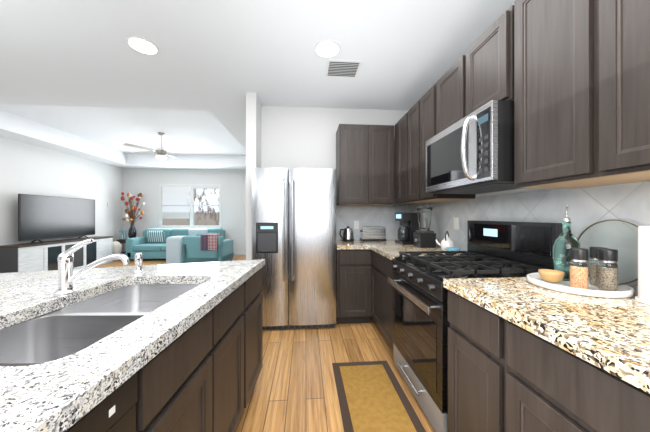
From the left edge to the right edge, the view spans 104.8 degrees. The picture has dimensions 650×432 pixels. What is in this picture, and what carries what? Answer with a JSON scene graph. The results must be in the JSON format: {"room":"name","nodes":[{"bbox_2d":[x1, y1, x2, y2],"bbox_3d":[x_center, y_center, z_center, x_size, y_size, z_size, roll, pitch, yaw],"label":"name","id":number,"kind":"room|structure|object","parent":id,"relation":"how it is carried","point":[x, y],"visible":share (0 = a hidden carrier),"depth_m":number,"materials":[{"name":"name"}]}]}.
{"room":"kitchen and living room","nodes":[
{"label":"kitchen and living room","id":0,"kind":"room"},
{"bbox_2d":[0,137,122,251],"bbox_3d":[-5.926,-0.117,2.092,0.120,2.735,11.710,0,0,-4],"label":"wall","id":1,"kind":"structure","parent":0,"point":[25,168],"depth_m":5.67,"materials":[{"name":"white paint"}]},
{"bbox_2d":[123,168,245,251],"bbox_3d":[-3.828,-0.117,8.063,4.970,2.735,0.120,0,0,-4],"label":"wall","id":2,"kind":"structure","parent":0,"point":[144,182],"depth_m":7.96,"materials":[{"name":"white paint"}]},
{"bbox_2d":[124,252,245,254],"bbox_3d":[-3.818,1.200,7.997,4.920,0.100,0.012,0,0,-4],"label":"baseboard","id":3,"kind":"structure","parent":2,"relation":"attached to","point":[239,253],"depth_m":8.07,"materials":[{"name":"white"}]},
{"bbox_2d":[157,184,221,227],"bbox_3d":[-4.281,-0.320,7.963,1.930,1.400,0.150,0,0,-4],"label":"window","id":4,"kind":"structure","parent":2,"relation":"in","point":[178,192],"depth_m":7.92,"materials":[{"name":"white"}]},
{"bbox_2d":[246,93,260,259],"bbox_3d":[-1.088,-0.117,5.604,0.120,2.735,5.200,0,0,-4],"label":"wall","id":5,"kind":"structure","parent":0,"point":[253,132],"depth_m":3.01,"materials":[{"name":"white paint"}]},
{"bbox_2d":[0,0,515,169],"bbox_3d":[-2.301,-1.535,2.367,7.390,0.100,11.710,0,0,-4],"label":"ceiling","id":6,"kind":"structure","parent":0,"point":[219,59],"depth_m":2.29,"materials":[{"name":"white paint"}]},
{"bbox_2d":[0,104,245,162],"bbox_3d":[-3.678,-1.748,5.372,4.020,0.325,4.190,0,0,-4],"label":"ceiling tray","id":7,"kind":"object","parent":6,"relation":"attached to","point":[204,136],"visible":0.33,"depth_m":5.23,"materials":[{"name":"white paint"}]},
{"bbox_2d":[123,132,194,159],"bbox_3d":[-3.583,-1.445,5.506,1.330,0.730,1.280,0,0,-4],"label":"ceiling fan","id":8,"kind":"object","parent":7,"relation":"hanging from","point":[161,152],"visible":1,"depth_m":5.39,"materials":[{"name":"silver metal"}]},
{"bbox_2d":[126,36,158,54],"bbox_3d":[-1.590,-1.482,2.186,0.236,0.006,0.236,0,0,-4],"label":"recessed light","id":9,"kind":"object","parent":6,"relation":"in","point":[142,45],"visible":1,"depth_m":2.17,"materials":[{"name":"white"}]},
{"bbox_2d":[314,40,340,57],"bbox_3d":[0.021,-1.482,2.228,0.236,0.006,0.236,0,0,-4],"label":"recessed light","id":10,"kind":"object","parent":6,"relation":"in","point":[327,48],"visible":1,"depth_m":2.21,"materials":[{"name":"white"}]},
{"bbox_2d":[325,59,362,77],"bbox_3d":[0.179,-1.480,2.521,0.340,0.008,0.280,0,0,-4],"label":"ceiling vent","id":11,"kind":"object","parent":6,"relation":"in","point":[342,68],"visible":1,"depth_m":2.50,"materials":[{"name":"white metal"}]},
{"bbox_2d":[94,255,434,431],"bbox_3d":[-2.301,1.290,2.367,7.390,0.080,11.710,0,0,-4],"label":"floor","id":12,"kind":"structure","parent":0,"point":[294,389],"depth_m":1.97,"materials":[{"name":"brown wood"}]},
{"bbox_2d":[0,236,112,272],"bbox_3d":[-5.913,0.900,5.693,0.439,0.700,2.250,0,0,-4],"label":"tv console","id":13,"kind":"object","parent":12,"relation":"on","point":[33,256],"visible":0.6,"depth_m":5.13,"materials":[{"name":"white wood"}]},
{"bbox_2d":[18,194,94,242],"bbox_3d":[-5.952,0.058,5.670,0.215,0.976,1.730,0,0,-4],"label":"tv","id":14,"kind":"object","parent":13,"relation":"on","point":[43,217],"visible":1,"depth_m":5.45,"materials":[{"name":"black plastic"}]},
{"bbox_2d":[113,242,121,260],"bbox_3d":[-5.982,0.990,7.057,0.400,0.520,0.400,0,0,-4],"label":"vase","id":15,"kind":"object","parent":12,"relation":"on","point":[117,247],"visible":0.42,"depth_m":7.00,"materials":[{"name":"beige ceramic"}]},
{"bbox_2d":[116,238,127,252],"bbox_3d":[-5.888,0.970,7.525,0.440,0.560,0.440,0,0,-4],"label":"side table","id":16,"kind":"object","parent":12,"relation":"on","point":[121,240],"visible":0.19,"depth_m":7.32,"materials":[{"name":"brown wood"}]},
{"bbox_2d":[119,229,126,238],"bbox_3d":[-5.978,0.537,7.398,0.120,0.304,0.120,0,0,-4],"label":"lantern","id":17,"kind":"object","parent":16,"relation":"on","point":[122,230],"visible":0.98,"depth_m":7.38,"materials":[{"name":"teal"}]},
{"bbox_2d":[121,192,144,237],"bbox_3d":[-5.798,-0.012,7.558,0.667,1.402,0.480,0,0,-4],"label":"vase","id":18,"kind":"object","parent":16,"relation":"on","point":[132,232],"visible":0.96,"depth_m":7.51,"materials":[{"name":"black plant"}]},
{"bbox_2d":[125,228,224,260],"bbox_3d":[-4.325,0.809,7.413,2.400,0.882,0.960,0,0,-4],"label":"sofa","id":19,"kind":"object","parent":12,"relation":"on","point":[150,243],"visible":0.5,"depth_m":7.33,"materials":[{"name":"teal fabric"}]},
{"bbox_2d":[128,263,264,431],"bbox_3d":[-1.372,0.813,0.261,2.045,0.875,3.222,0,0,-4],"label":"kitchen island","id":20,"kind":"object","parent":12,"relation":"on","point":[212,391],"depth_m":1.10,"materials":[{"name":"brown wood"}]},
{"bbox_2d":[0,259,263,431],"bbox_3d":[-1.463,0.353,0.208,2.258,0.045,3.262,0,0,-4],"label":"island countertop","id":21,"kind":"structure","parent":20,"relation":"on","point":[108,390],"depth_m":0.64,"materials":[{"name":"white stone"}]},
{"bbox_2d":[48,239,131,294],"bbox_3d":[-0.992,0.213,1.076,0.296,0.234,0.068,0,0,-4],"label":"faucet","id":22,"kind":"object","parent":21,"relation":"on","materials":[{"name":"silver metal"}]},
{"bbox_2d":[0,279,203,362],"bbox_3d":[-0.835,0.473,0.964,0.557,0.219,0.891,0,0,-4],"label":"sink","id":23,"kind":"object","parent":21,"relation":"in","point":[71,329],"depth_m":0.95,"materials":[{"name":"silver metal"}]},
{"bbox_2d":[132,253,147,270],"bbox_3d":[-1.093,0.273,1.467,0.048,0.114,0.048,0,0,-4],"label":"soap dispenser","id":24,"kind":"object","parent":21,"relation":"on","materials":[{"name":"silver metal"}]},
{"bbox_2d":[166,233,233,263],"bbox_3d":[-3.210,0.838,6.478,1.360,0.823,0.975,0,0,0],"label":"sofa","id":25,"kind":"object","parent":12,"relation":"on","point":[206,247],"visible":0.88,"depth_m":6.03,"materials":[{"name":"teal fabric"}]},
{"bbox_2d":[252,168,335,329],"bbox_3d":[-0.353,0.365,3.023,0.924,1.770,0.738,0,0,-4],"label":"fridge","id":26,"kind":"object","parent":12,"relation":"on","point":[294,228],"visible":0.98,"depth_m":2.72,"materials":[{"name":"grey metal"}]},
{"bbox_2d":[336,252,367,323],"bbox_3d":[0.316,0.812,3.099,0.410,0.875,0.685,0,0,-4],"label":"base cabinet","id":27,"kind":"object","parent":12,"relation":"on","point":[364,287],"depth_m":2.82,"materials":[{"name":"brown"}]},
{"bbox_2d":[336,240,460,263],"bbox_3d":[0.688,0.353,2.781,1.104,0.045,1.376,0,0,-4],"label":"countertop","id":28,"kind":"structure","parent":27,"relation":"on","point":[355,250],"depth_m":2.80,"materials":[{"name":"beige stone"}]},
{"bbox_2d":[339,226,353,241],"bbox_3d":[0.282,0.232,3.271,0.198,0.195,0.156,0,0,-4],"label":"kettle","id":29,"kind":"object","parent":28,"relation":"on","point":[348,235],"visible":1,"depth_m":3.22,"materials":[{"name":"silver metal"}]},
{"bbox_2d":[360,226,385,240],"bbox_3d":[0.632,0.233,3.343,0.328,0.192,0.178,0,0,-4],"label":"toaster","id":30,"kind":"object","parent":28,"relation":"on","point":[372,233],"visible":1,"depth_m":3.26,"materials":[{"name":"silver metal"}]},
{"bbox_2d":[395,212,418,244],"bbox_3d":[0.972,0.144,2.982,0.210,0.370,0.240,0,0,-4],"label":"coffee maker","id":31,"kind":"object","parent":28,"relation":"on","point":[409,222],"visible":0.85,"depth_m":2.89,"materials":[{"name":"black plastic"}]},
{"bbox_2d":[413,205,435,247],"bbox_3d":[1.053,0.106,2.668,0.185,0.445,0.170,0,0,-4],"label":"blender","id":32,"kind":"object","parent":28,"relation":"on","point":[424,235],"visible":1,"depth_m":2.60,"materials":[{"name":"black plastic"}]},
{"bbox_2d":[436,231,453,250],"bbox_3d":[1.141,0.234,2.368,0.141,0.190,0.126,0,0,-4],"label":"teapot","id":33,"kind":"object","parent":28,"relation":"on","point":[446,241],"visible":0.88,"depth_m":2.33,"materials":[{"name":"white ceramic"}]},
{"bbox_2d":[445,247,460,250],"bbox_3d":[1.135,0.306,2.223,0.124,0.045,0.124,0,0,-4],"label":"bowl","id":34,"kind":"object","parent":28,"relation":"on","point":[452,249],"visible":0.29,"depth_m":2.20,"materials":[{"name":"blue ceramic"}]},
{"bbox_2d":[332,361,425,431],"bbox_3d":[0.357,1.244,1.306,0.470,0.010,1.650,0,0,-4],"label":"rug","id":35,"kind":"object","parent":12,"relation":"on","point":[372,396],"visible":1,"depth_m":1.68,"materials":[{"name":"yellow fabric"}]},
{"bbox_2d":[368,260,393,350],"bbox_3d":[0.878,0.812,2.490,0.770,0.875,0.767,0,0,-4],"label":"base cabinet","id":36,"kind":"object","parent":12,"relation":"on","point":[380,292],"depth_m":2.44,"materials":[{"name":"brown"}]},
{"bbox_2d":[448,293,482,431],"bbox_3d":[1.010,0.812,1.119,0.715,0.875,0.456,0,0,-4],"label":"base cabinet","id":37,"kind":"object","parent":12,"relation":"on","point":[465,331],"depth_m":1.17,"materials":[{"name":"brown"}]},
{"bbox_2d":[388,220,562,431],"bbox_3d":[0.918,0.644,1.725,0.768,1.212,0.760,0,0,-4],"label":"range","id":38,"kind":"object","parent":12,"relation":"on","point":[495,249],"visible":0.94,"depth_m":1.57,"materials":[{"name":"black metal"}]},
{"bbox_2d":[483,309,649,431],"bbox_3d":[1.045,0.812,0.664,0.715,0.875,0.762,0,0,-4],"label":"base cabinet","id":39,"kind":"object","parent":12,"relation":"on","point":[524,355],"depth_m":0.77,"materials":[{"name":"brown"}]},
{"bbox_2d":[443,277,649,396],"bbox_3d":[1.071,0.353,0.215,0.730,0.045,2.268,0,0,-4],"label":"countertop","id":40,"kind":"structure","parent":39,"relation":"on","point":[612,335],"depth_m":0.81,"materials":[{"name":"beige stone"}]},
{"bbox_2d":[527,272,633,297],"bbox_3d":[1.165,0.315,1.167,0.350,0.028,0.350,0,0,-4],"label":"serving tray","id":41,"kind":"object","parent":40,"relation":"on","point":[625,291],"visible":0.58,"depth_m":1.07,"materials":[{"name":"white ceramic"}]},
{"bbox_2d":[538,269,564,282],"bbox_3d":[1.101,0.293,1.217,0.096,0.050,0.096,0,0,-4],"label":"bowl","id":42,"kind":"object","parent":41,"relation":"on","point":[553,276],"visible":0.98,"depth_m":1.19,"materials":[{"name":"brown wood"}]},
{"bbox_2d":[552,205,580,280],"bbox_3d":[1.213,0.132,1.256,0.106,0.373,0.106,0,0,-4],"label":"oil bottle","id":43,"kind":"object","parent":41,"relation":"on","point":[566,240],"visible":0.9,"depth_m":1.24,"materials":[{"name":"green glass"}]},
{"bbox_2d":[569,248,588,288],"bbox_3d":[1.120,0.231,1.103,0.059,0.175,0.059,0,0,-4],"label":"spice jar","id":44,"kind":"object","parent":41,"relation":"on","point":[579,258],"visible":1,"depth_m":1.08,"materials":[{"name":"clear glass"}]},
{"bbox_2d":[589,247,607,285],"bbox_3d":[1.252,0.231,1.143,0.059,0.175,0.059,0,0,-4],"label":"spice jar","id":45,"kind":"object","parent":41,"relation":"on","point":[593,255],"visible":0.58,"depth_m":1.14,"materials":[{"name":"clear glass"}]},
{"bbox_2d":[577,220,637,284],"bbox_3d":[1.327,0.166,1.164,0.048,0.298,0.300,0,0,-4],"label":"glass platter","id":46,"kind":"object","parent":41,"relation":"on","point":[632,224],"visible":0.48,"depth_m":1.13,"materials":[{"name":"clear"}]},
{"bbox_2d":[598,248,617,290],"bbox_3d":[1.222,0.231,1.081,0.059,0.175,0.059,0,0,-4],"label":"spice jar","id":47,"kind":"object","parent":41,"relation":"on","point":[607,270],"visible":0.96,"depth_m":1.06,"materials":[{"name":"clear glass"}]},
{"bbox_2d":[635,226,649,304],"bbox_3d":[1.278,0.159,0.935,0.150,0.340,0.150,0,0,-4],"label":"paper towel roll","id":48,"kind":"object","parent":40,"relation":"on","point":[643,296],"visible":1,"depth_m":0.95,"materials":[{"name":"white paper"}]},
{"bbox_2d":[261,106,409,204],"bbox_3d":[0.225,-0.117,3.507,2.180,2.735,0.120,0,0,-4],"label":"wall","id":49,"kind":"structure","parent":0,"point":[298,137],"depth_m":3.41,"materials":[{"name":"white paint"}]},
{"bbox_2d":[336,124,393,204],"bbox_3d":[0.511,-0.644,3.281,0.696,0.992,0.366,0,0,-4],"label":"upper cabinet","id":50,"kind":"object","parent":49,"relation":"attached to","point":[364,164],"visible":1,"depth_m":3.10,"materials":[{"name":"brown wood"}]},
{"bbox_2d":[336,205,407,239],"bbox_3d":[0.633,0.095,3.474,1.110,0.510,0.008,0,0,-4],"label":"backsplash","id":51,"kind":"structure","parent":49,"relation":"attached to","point":[367,215],"depth_m":3.47,"materials":[{"name":"tile"}]},
{"bbox_2d":[354,221,358,228],"bbox_3d":[0.434,0.122,3.452,0.070,0.115,0.005,0,0,-4],"label":"electrical outlet plate","id":52,"kind":"object","parent":51,"relation":"attached to","point":[356,223],"depth_m":3.45,"materials":[{"name":"white plastic"}]},
{"bbox_2d":[410,188,555,204],"bbox_3d":[1.507,-0.117,0.225,0.120,2.735,6.860,0,0,-4],"label":"wall","id":53,"kind":"structure","parent":0,"point":[509,192],"depth_m":1.78,"materials":[{"name":"white paint"}]},
{"bbox_2d":[395,117,402,203],"bbox_3d":[1.062,-0.645,2.830,0.368,0.990,0.357,0,0,-4],"label":"upper cabinet","id":54,"kind":"object","parent":53,"relation":"attached to","point":[399,125],"depth_m":2.93,"materials":[{"name":"brown wood"}]},
{"bbox_2d":[403,105,414,203],"bbox_3d":[1.081,-0.645,2.574,0.368,0.990,0.424,0,0,-4],"label":"upper cabinet","id":55,"kind":"object","parent":53,"relation":"attached to","point":[409,118],"depth_m":2.64,"materials":[{"name":"brown wood"}]},
{"bbox_2d":[435,64,454,134],"bbox_3d":[1.133,-0.887,1.898,0.368,0.505,0.447,0,0,-4],"label":"upper cabinet","id":56,"kind":"object","parent":53,"relation":"attached to","point":[445,86],"depth_m":1.98,"materials":[{"name":"brown wood"}]},
{"bbox_2d":[415,84,475,203],"bbox_3d":[1.101,-0.645,2.319,0.368,0.990,0.357,0,0,-4],"label":"upper cabinet","id":57,"kind":"object","parent":53,"relation":"attached to","point":[425,107],"depth_m":2.34,"materials":[{"name":"brown"}]},
{"bbox_2d":[455,11,506,122],"bbox_3d":[1.157,-0.887,1.586,0.368,0.505,0.447,0,0,-4],"label":"upper cabinet","id":58,"kind":"object","parent":53,"relation":"attached to","point":[480,73],"depth_m":1.55,"materials":[{"name":"brown wood"}]},
{"bbox_2d":[426,100,522,193],"bbox_3d":[1.064,-0.403,1.736,0.528,0.444,0.756,0,0,-4],"label":"microwave","id":59,"kind":"object","parent":58,"relation":"attached to","point":[472,153],"visible":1,"depth_m":1.49,"materials":[{"name":"silver metal"}]},
{"bbox_2d":[408,181,649,290],"bbox_3d":[1.360,0.095,1.317,0.008,0.510,4.420,0,0,-4],"label":"backsplash","id":60,"kind":"structure","parent":53,"relation":"attached to","point":[627,202],"depth_m":1.35,"materials":[{"name":"tile"}]},
{"bbox_2d":[454,218,458,229],"bbox_3d":[1.269,0.073,2.418,0.006,0.115,0.070,0,0,-4],"label":"electrical outlet plate","id":61,"kind":"object","parent":60,"relation":"attached to","point":[456,224],"depth_m":2.41,"materials":[{"name":"white plastic"}]},
{"bbox_2d":[507,0,615,187],"bbox_3d":[1.192,-0.645,1.120,0.368,0.990,0.447,0,0,-4],"label":"upper cabinet","id":62,"kind":"object","parent":53,"relation":"attached to","point":[536,29],"depth_m":1.19,"materials":[{"name":"brown wood"}]},
{"bbox_2d":[567,0,649,183],"bbox_3d":[1.216,-0.645,0.803,0.368,0.990,0.457,0,0,-4],"label":"upper cabinet","id":63,"kind":"object","parent":53,"relation":"attached to","point":[570,79],"depth_m":0.91,"materials":[{"name":"brown wood"}]},
{"label":"outside","id":64,"kind":"structure","parent":0,"visible":0},
{"bbox_2d":[162,187,218,224],"bbox_3d":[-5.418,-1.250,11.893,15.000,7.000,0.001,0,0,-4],"label":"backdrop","id":65,"kind":"structure","parent":64,"point":[206,215],"depth_m":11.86,"materials":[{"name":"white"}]}
]}

